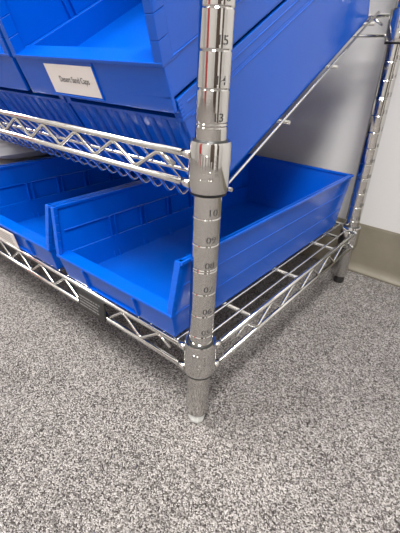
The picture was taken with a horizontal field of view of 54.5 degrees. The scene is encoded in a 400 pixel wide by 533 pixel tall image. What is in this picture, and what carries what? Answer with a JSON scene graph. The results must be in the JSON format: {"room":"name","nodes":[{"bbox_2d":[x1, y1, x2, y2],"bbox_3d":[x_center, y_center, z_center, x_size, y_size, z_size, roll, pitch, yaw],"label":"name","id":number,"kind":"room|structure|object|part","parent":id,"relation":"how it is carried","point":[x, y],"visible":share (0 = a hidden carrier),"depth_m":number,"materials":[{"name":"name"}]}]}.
{"room":"supply storage room","nodes":[
{"label":"supply storage room","id":0,"kind":"room"},
{"bbox_2d":[0,243,399,532],"bbox_3d":[-1.330,0.596,-0.347,5.700,0.060,4.312,23,34,33],"label":"floor","id":1,"kind":"structure","parent":0,"point":[299,430],"depth_m":0.47,"materials":[{"name":"carpet"}]},
{"bbox_2d":[0,0,399,422],"bbox_3d":[-0.311,-0.468,0.736,1.229,0.860,0.475,23,34,33],"label":"wire shelving unit","id":2,"kind":"object","parent":1,"relation":"on","point":[208,154],"visible":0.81,"depth_m":0.41,"materials":[{"name":"silver metal"}]},
{"bbox_2d":[0,98,25,134],"bbox_3d":[-0.222,-0.399,0.682,0.172,0.290,0.420,23,34,33],"label":"storage bin","id":3,"kind":"object","parent":2,"relation":"on","point":[3,106],"visible":0.02,"depth_m":0.56,"materials":[{"name":"blue plastic"}]},
{"bbox_2d":[0,29,29,90],"bbox_3d":[-0.183,-0.440,0.550,0.234,0.323,0.413,23,34,33],"label":"storage bin","id":4,"kind":"object","parent":2,"relation":"on","point":[12,76],"visible":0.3,"depth_m":0.45,"materials":[{"name":"blue plastic"}]},
{"bbox_2d":[0,154,65,165],"bbox_3d":[-0.302,-0.216,0.831,0.216,0.096,0.456,23,34,33],"label":"storage bin","id":5,"kind":"object","parent":2,"relation":"on","point":[65,154],"visible":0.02,"depth_m":0.67,"materials":[{"name":"blue plastic"}]},
{"bbox_3d":[-0.298,-0.198,0.848,0.168,0.042,0.378,23,34,33],"label":"package","id":6,"kind":"object","parent":5,"relation":"in","visible":0},
{"bbox_2d":[0,152,62,164],"bbox_3d":[-0.292,-0.237,0.832,0.164,0.040,0.375,23,34,33],"label":"package","id":7,"kind":"object","parent":6,"relation":"on","point":[2,161],"visible":0.02,"depth_m":0.72,"materials":[{"name":"grey"}]},
{"bbox_2d":[0,135,61,158],"bbox_3d":[-0.289,-0.271,0.816,0.160,0.036,0.360,23,34,33],"label":"package","id":8,"kind":"object","parent":7,"relation":"on","point":[8,150],"visible":0.07,"depth_m":0.68,"materials":[{"name":"grey"}]},
{"bbox_2d":[0,79,101,158],"bbox_3d":[-0.086,-0.341,0.587,0.172,0.290,0.420,23,34,33],"label":"storage bin","id":9,"kind":"object","parent":2,"relation":"on","point":[41,105],"visible":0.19,"depth_m":0.48,"materials":[{"name":"blue plastic"}]},
{"bbox_2d":[0,154,154,268],"bbox_3d":[-0.133,-0.144,0.712,0.216,0.096,0.457,23,34,33],"label":"storage bin","id":10,"kind":"object","parent":2,"relation":"on","point":[28,190],"visible":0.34,"depth_m":0.67,"materials":[{"name":"blue plastic"}]},
{"bbox_2d":[0,0,282,113],"bbox_3d":[-0.002,-0.363,0.423,0.234,0.323,0.413,23,34,33],"label":"storage bin","id":11,"kind":"object","parent":2,"relation":"on","point":[141,54],"visible":0.9,"depth_m":0.38,"materials":[{"name":"blue plastic"}]},
{"bbox_3d":[-0.323,-0.176,0.894,1.227,0.035,0.472,23,34,33],"label":"wire shelf","id":12,"kind":"part","parent":2,"relation":"part of","materials":[{"name":"silver metal"}]},
{"bbox_3d":[-0.313,-0.412,0.766,1.196,0.166,0.472,23,34,33],"label":"wire shelf","id":13,"kind":"part","parent":2,"relation":"part of","materials":[{"name":"silver metal"}]},
{"bbox_2d":[50,154,353,336],"bbox_3d":[0.037,-0.073,0.594,0.216,0.096,0.456,23,34,33],"label":"storage bin","id":14,"kind":"object","parent":2,"relation":"on","point":[130,245],"visible":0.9,"depth_m":0.55,"materials":[{"name":"blue plastic"}]},
{"bbox_3d":[0.013,-0.203,0.257,0.025,0.845,0.025,23,34,33],"label":"post","id":15,"kind":"part","parent":2,"relation":"part of","materials":[{"name":"silver metal"}]},
{"bbox_2d":[65,0,369,184],"bbox_3d":[0.049,-0.284,0.492,0.172,0.290,0.420,23,34,33],"label":"storage bin","id":16,"kind":"object","parent":2,"relation":"on","point":[279,57],"visible":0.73,"depth_m":0.42,"materials":[{"name":"blue plastic"}]},
{"bbox_3d":[0.290,-0.355,0.561,0.025,0.845,0.025,23,34,33],"label":"post","id":17,"kind":"part","parent":2,"relation":"part of","materials":[{"name":"silver metal"}]},
{"bbox_2d":[248,0,399,233],"bbox_3d":[0.056,-1.347,0.456,5.500,2.700,0.100,23,34,33],"label":"wall","id":18,"kind":"structure","parent":0,"point":[327,129],"depth_m":0.73,"materials":[{"name":"grey paint"}]},
{"bbox_2d":[296,217,399,287],"bbox_3d":[-0.031,-0.186,1.035,5.500,0.101,0.014,23,34,33],"label":"baseboard","id":19,"kind":"structure","parent":18,"relation":"attached to","point":[376,255],"depth_m":0.78,"materials":[{"name":"plastic"}]}
]}

